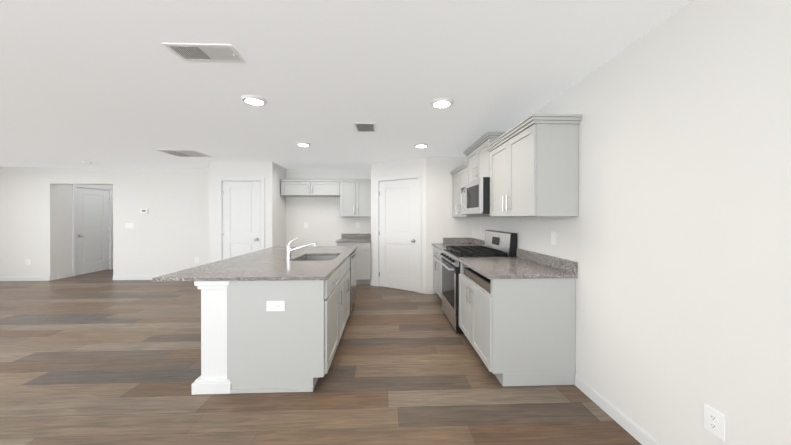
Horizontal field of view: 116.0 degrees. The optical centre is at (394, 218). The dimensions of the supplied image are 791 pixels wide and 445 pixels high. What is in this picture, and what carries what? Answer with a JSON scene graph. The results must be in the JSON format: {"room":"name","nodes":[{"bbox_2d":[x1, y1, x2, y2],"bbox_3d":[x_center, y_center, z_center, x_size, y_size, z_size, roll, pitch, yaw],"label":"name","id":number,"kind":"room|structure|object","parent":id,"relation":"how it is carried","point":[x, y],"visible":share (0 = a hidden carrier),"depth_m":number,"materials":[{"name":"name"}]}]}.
{"room":"kitchen","nodes":[
{"label":"kitchen","id":0,"kind":"room"},
{"bbox_2d":[57,184,112,275],"bbox_3d":[-7.655,0.120,6.755,0.129,2.486,2.465,0,0,-2],"label":"wall","id":1,"kind":"structure","parent":0,"point":[64,233],"depth_m":5.65,"materials":[{"name":"white paint"}]},
{"bbox_2d":[57,273,71,278],"bbox_3d":[-7.545,1.320,5.653,0.015,0.092,0.250,0,0,-2],"label":"baseboard","id":2,"kind":"structure","parent":1,"relation":"attached to","point":[67,275],"depth_m":5.64,"materials":[{"name":"white paint"}]},
{"bbox_2d":[72,184,112,275],"bbox_3d":[-7.627,0.281,6.214,0.147,2.167,0.844,0,0,-2],"label":"door frame","id":3,"kind":"structure","parent":1,"relation":"attached to","point":[74,186],"depth_m":6.04,"materials":[{"name":"white paint"}]},
{"bbox_2d":[76,187,109,274],"bbox_3d":[-7.555,0.311,6.223,0.122,2.092,0.723,0,0,-2],"label":"hall door","id":4,"kind":"structure","parent":1,"relation":"in","point":[92,230],"depth_m":6.20,"materials":[{"name":"white paint"}]},
{"bbox_2d":[0,167,370,280],"bbox_3d":[-3.900,0.123,5.593,10.542,2.486,0.115,0,0,-2],"label":"wall","id":5,"kind":"structure","parent":0,"point":[168,233],"depth_m":5.48,"materials":[{"name":"white paint"}]},
{"bbox_2d":[0,276,49,280],"bbox_3d":[-8.276,1.321,5.382,1.464,0.092,0.013,0,0,-2],"label":"baseboard","id":6,"kind":"structure","parent":5,"relation":"attached to","point":[47,278],"depth_m":5.38,"materials":[{"name":"white paint"}]},
{"bbox_2d":[125,223,133,227],"bbox_3d":[-5.858,0.166,5.463,0.185,0.118,0.010,0,0,-2],"label":"light switch","id":7,"kind":"object","parent":5,"relation":"attached to","point":[129,225],"visible":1,"depth_m":5.46,"materials":[{"name":"white plastic"}]},
{"bbox_2d":[113,276,157,279],"bbox_3d":[-4.955,1.320,5.510,2.551,0.092,0.043,0,0,-2],"label":"baseboard","id":8,"kind":"structure","parent":5,"relation":"attached to","point":[114,277],"depth_m":5.46,"materials":[{"name":"white paint"}]},
{"bbox_2d":[140,209,147,213],"bbox_3d":[-5.540,-0.155,5.467,0.148,0.100,0.022,0,0,-2],"label":"thermostat","id":9,"kind":"object","parent":5,"relation":"attached to","point":[143,211],"visible":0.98,"depth_m":5.46,"materials":[{"name":"white plastic"}]},
{"bbox_2d":[281,179,370,216],"bbox_3d":[-1.465,-0.436,5.431,1.921,0.805,0.364,0,0,-2],"label":"upper cabinet","id":10,"kind":"object","parent":5,"relation":"attached to","point":[354,195],"visible":0.96,"depth_m":5.30,"materials":[{"name":"grey paint"}]},
{"bbox_2d":[209,161,274,262],"bbox_3d":[-3.047,0.125,4.951,1.224,2.486,0.115,0,0,-2],"label":"wall","id":11,"kind":"structure","parent":0,"point":[264,170],"depth_m":4.89,"materials":[{"name":"white paint"}]},
{"bbox_2d":[218,178,263,260],"bbox_3d":[-3.032,0.284,4.944,0.889,2.167,0.131,0,0,-2],"label":"door frame","id":12,"kind":"structure","parent":11,"relation":"attached to","point":[220,217],"depth_m":4.87,"materials":[{"name":"white paint"}]},
{"bbox_2d":[222,181,260,259],"bbox_3d":[-3.037,0.314,4.879,0.754,2.092,0.109,0,0,-2],"label":"closet door","id":13,"kind":"structure","parent":11,"relation":"in","point":[241,233],"depth_m":4.90,"materials":[{"name":"white paint"}]},
{"bbox_2d":[275,164,285,246],"bbox_3d":[-3.058,0.124,5.286,1.224,2.486,0.555,0,0,-2],"label":"wall","id":14,"kind":"structure","parent":0,"point":[280,216],"depth_m":5.24,"materials":[{"name":"white paint"}]},
{"bbox_2d":[0,269,641,444],"bbox_3d":[-3.777,1.402,2.921,11.200,0.060,10.600,0,0,-2],"label":"floor","id":15,"kind":"structure","parent":0,"point":[103,357],"depth_m":2.01,"materials":[{"name":"brown wood"}]},
{"bbox_2d":[191,249,355,394],"bbox_3d":[-1.079,0.930,2.963,1.080,0.885,2.047,0,0,-2],"label":"kitchen island","id":16,"kind":"object","parent":15,"relation":"on","point":[274,319],"depth_m":1.96,"materials":[{"name":"grey paint"}]},
{"bbox_2d":[152,246,355,280],"bbox_3d":[-1.243,0.472,2.961,1.331,0.030,2.068,0,0,-2],"label":"island countertop","id":17,"kind":"structure","parent":16,"relation":"on","point":[272,262],"depth_m":2.30,"materials":[{"name":"grey stone"}]},
{"bbox_2d":[284,237,315,256],"bbox_3d":[-1.062,0.336,2.811,0.347,0.243,0.062,0,0,-2],"label":"faucet","id":18,"kind":"object","parent":17,"relation":"on","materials":[{"name":"silver metal"}]},
{"bbox_2d":[296,253,335,260],"bbox_3d":[-0.920,0.581,2.946,0.488,0.211,0.566,0,0,-2],"label":"sink","id":19,"kind":"object","parent":17,"relation":"in","point":[307,256],"depth_m":3.21,"materials":[{"name":"silver metal"}]},
{"bbox_2d":[266,301,284,310],"bbox_3d":[-0.941,0.694,1.952,0.141,0.080,0.009,0,0,-2],"label":"outlet","id":20,"kind":"object","parent":16,"relation":"attached to","point":[270,305],"depth_m":1.95,"materials":[{"name":"white plastic"}]},
{"bbox_2d":[335,234,370,284],"bbox_3d":[-0.851,0.858,5.300,0.702,1.017,0.674,0,0,-2],"label":"base cabinet","id":21,"kind":"object","parent":15,"relation":"on","point":[362,242],"visible":0.48,"depth_m":5.01,"materials":[{"name":"grey paint"}]},
{"bbox_2d":[433,246,491,299],"bbox_3d":[1.064,0.927,4.084,0.715,0.885,0.796,0,0,-2],"label":"base cabinet","id":22,"kind":"object","parent":15,"relation":"on","point":[436,265],"depth_m":4.01,"materials":[{"name":"grey paint"}]},
{"bbox_2d":[432,242,471,249],"bbox_3d":[1.051,0.469,4.081,0.740,0.030,0.800,0,0,-2],"label":"countertop","id":23,"kind":"structure","parent":22,"relation":"on","point":[439,246],"depth_m":4.28,"materials":[{"name":"grey stone"}]},
{"bbox_2d":[438,230,516,333],"bbox_3d":[1.037,0.774,3.296,0.802,1.195,0.764,0,0,-2],"label":"gas range","id":24,"kind":"object","parent":15,"relation":"on","point":[500,244],"visible":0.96,"depth_m":3.12,"materials":[{"name":"silver metal"}]},
{"bbox_2d":[459,274,575,385],"bbox_3d":[1.119,1.015,2.469,0.715,0.715,0.876,0,0,-2],"label":"base cabinet","id":25,"kind":"object","parent":15,"relation":"on","point":[517,319],"depth_m":2.03,"materials":[{"name":"grey paint"}]},
{"bbox_2d":[464,266,567,297],"bbox_3d":[1.135,0.614,2.466,0.658,0.085,0.841,0,0,-2],"label":"drawer","id":26,"kind":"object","parent":25,"relation":"on","point":[502,287],"depth_m":2.03,"materials":[{"name":"white wood"}]},
{"bbox_2d":[456,258,577,277],"bbox_3d":[1.107,0.473,2.456,0.740,0.030,0.908,0,0,-2],"label":"countertop","id":27,"kind":"structure","parent":25,"relation":"on","point":[490,267],"depth_m":2.26,"materials":[{"name":"grey stone"}]},
{"bbox_2d":[0,0,692,168],"bbox_3d":[-3.777,-1.154,2.915,11.200,0.080,10.600,0,0,-2],"label":"ceiling","id":28,"kind":"structure","parent":0,"point":[109,83],"depth_m":1.91,"materials":[{"name":"white paint"}]},
{"bbox_2d":[157,150,211,156],"bbox_3d":[-3.598,-1.113,4.257,0.605,0.008,0.470,0,0,-2],"label":"ceiling vent","id":29,"kind":"object","parent":28,"relation":"in","point":[185,153],"visible":0.98,"depth_m":4.24,"materials":[{"name":"white plastic"}]},
{"bbox_2d":[162,43,246,62],"bbox_3d":[-1.262,-1.101,1.659,0.428,0.018,0.174,0,0,-2],"label":"ceiling vent","id":30,"kind":"object","parent":28,"relation":"in","point":[207,52],"visible":1,"depth_m":1.65,"materials":[{"name":"white plastic"}]},
{"bbox_2d":[241,94,266,105],"bbox_3d":[-1.317,-1.101,2.318,0.220,0.024,0.196,0,0,-2],"label":"recessed light","id":31,"kind":"object","parent":28,"relation":"in","point":[254,100],"visible":1,"depth_m":2.29,"materials":[{"name":"white paint"}]},
{"bbox_2d":[296,142,310,146],"bbox_3d":[-1.369,-1.104,3.702,0.220,0.024,0.196,0,0,-2],"label":"recessed light","id":32,"kind":"object","parent":28,"relation":"in","point":[303,144],"visible":1,"depth_m":3.66,"materials":[{"name":"white paint"}]},
{"bbox_2d":[354,123,375,131],"bbox_3d":[-0.356,-1.104,3.032,0.251,0.018,0.300,0,0,-2],"label":"ceiling vent","id":33,"kind":"object","parent":28,"relation":"in","point":[365,127],"visible":0.98,"depth_m":3.03,"materials":[{"name":"white plastic"}]},
{"bbox_2d":[414,143,427,147],"bbox_3d":[0.401,-1.104,3.763,0.220,0.024,0.196,0,0,-2],"label":"recessed light","id":34,"kind":"object","parent":28,"relation":"in","point":[420,145],"visible":1,"depth_m":3.72,"materials":[{"name":"white paint"}]},
{"bbox_2d":[430,97,453,107],"bbox_3d":[0.452,-1.101,2.369,0.220,0.024,0.196,0,0,-2],"label":"recessed light","id":35,"kind":"object","parent":28,"relation":"in","point":[443,102],"visible":1,"depth_m":2.33,"materials":[{"name":"white paint"}]},
{"bbox_2d":[371,156,425,292],"bbox_3d":[0.074,0.125,4.808,1.218,2.486,0.119,0,0,29],"label":"wall","id":36,"kind":"structure","parent":0,"point":[406,167],"depth_m":4.71,"materials":[{"name":"white paint"}]},
{"bbox_2d":[376,174,420,292],"bbox_3d":[0.064,0.284,4.794,0.878,2.167,0.555,0,0,-2],"label":"door frame","id":37,"kind":"structure","parent":36,"relation":"attached to","point":[418,177],"depth_m":4.68,"materials":[{"name":"white paint"}]},
{"bbox_2d":[379,179,417,291],"bbox_3d":[0.062,0.314,4.754,0.752,2.092,0.486,0,0,-2],"label":"pantry door","id":38,"kind":"structure","parent":36,"relation":"in","point":[398,234],"depth_m":4.75,"materials":[{"name":"white paint"}]},
{"bbox_2d":[426,156,471,293],"bbox_3d":[0.987,0.126,4.539,0.845,2.486,0.115,0,0,-2],"label":"wall","id":39,"kind":"structure","parent":0,"point":[441,222],"depth_m":4.47,"materials":[{"name":"white paint"}]},
{"bbox_2d":[444,238,471,241],"bbox_3d":[1.126,0.403,4.473,0.514,0.101,0.023,0,0,-2],"label":"backsplash","id":40,"kind":"structure","parent":39,"relation":"attached to","point":[445,239],"depth_m":4.46,"materials":[{"name":"grey stone"}]},
{"bbox_2d":[472,0,790,444],"bbox_3d":[1.567,0.132,1.817,0.129,2.486,8.035,0,0,-2],"label":"wall","id":41,"kind":"structure","parent":0,"point":[674,238],"depth_m":1.28,"materials":[{"name":"white paint"}]},
{"bbox_2d":[450,166,485,216],"bbox_3d":[1.238,-0.405,4.077,0.369,0.770,0.814,0,0,-2],"label":"upper cabinet","id":42,"kind":"object","parent":41,"relation":"attached to","point":[459,176],"depth_m":4.08,"materials":[{"name":"grey paint"}]},
{"bbox_2d":[466,134,505,182],"bbox_3d":[1.266,-0.716,3.264,0.369,0.470,0.812,0,0,-2],"label":"upper cabinet","id":43,"kind":"object","parent":41,"relation":"attached to","point":[476,156],"depth_m":3.19,"materials":[{"name":"grey paint"}]},
{"bbox_2d":[461,177,489,214],"bbox_3d":[1.176,-0.262,3.237,0.545,0.430,0.758,0,0,-2],"label":"over-the-range microwave","id":44,"kind":"object","parent":43,"relation":"attached to","point":[475,197],"visible":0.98,"depth_m":2.98,"materials":[{"name":"silver metal"}]},
{"bbox_2d":[472,238,577,273],"bbox_3d":[1.438,0.405,3.254,0.024,0.101,2.480,0,0,-2],"label":"backsplash","id":45,"kind":"structure","parent":41,"relation":"attached to","point":[545,260],"depth_m":2.37,"materials":[{"name":"grey stone"}]},
{"bbox_2d":[486,118,580,216],"bbox_3d":[1.294,-0.402,2.429,0.369,0.770,0.860,0,0,-2],"label":"upper cabinet","id":46,"kind":"object","parent":41,"relation":"attached to","point":[529,165],"depth_m":2.00,"materials":[{"name":"grey paint"}]},
{"bbox_2d":[551,231,556,244],"bbox_3d":[1.480,0.184,2.304,0.011,0.118,0.073,0,0,-2],"label":"light switch","id":47,"kind":"object","parent":41,"relation":"attached to","point":[553,237],"visible":1,"depth_m":2.29,"materials":[{"name":"white plastic"}]},
{"bbox_2d":[575,374,661,444],"bbox_3d":[1.560,1.333,-0.082,0.015,0.092,4.236,0,0,-2],"label":"baseboard","id":48,"kind":"structure","parent":41,"relation":"attached to","point":[639,434],"depth_m":1.66,"materials":[{"name":"white paint"}]},
{"bbox_2d":[704,404,724,440],"bbox_3d":[1.519,0.970,1.176,0.010,0.118,0.073,0,0,-2],"label":"outlet","id":49,"kind":"object","parent":41,"relation":"attached to","point":[714,422],"visible":1,"depth_m":1.17,"materials":[{"name":"white plastic"}]}
]}

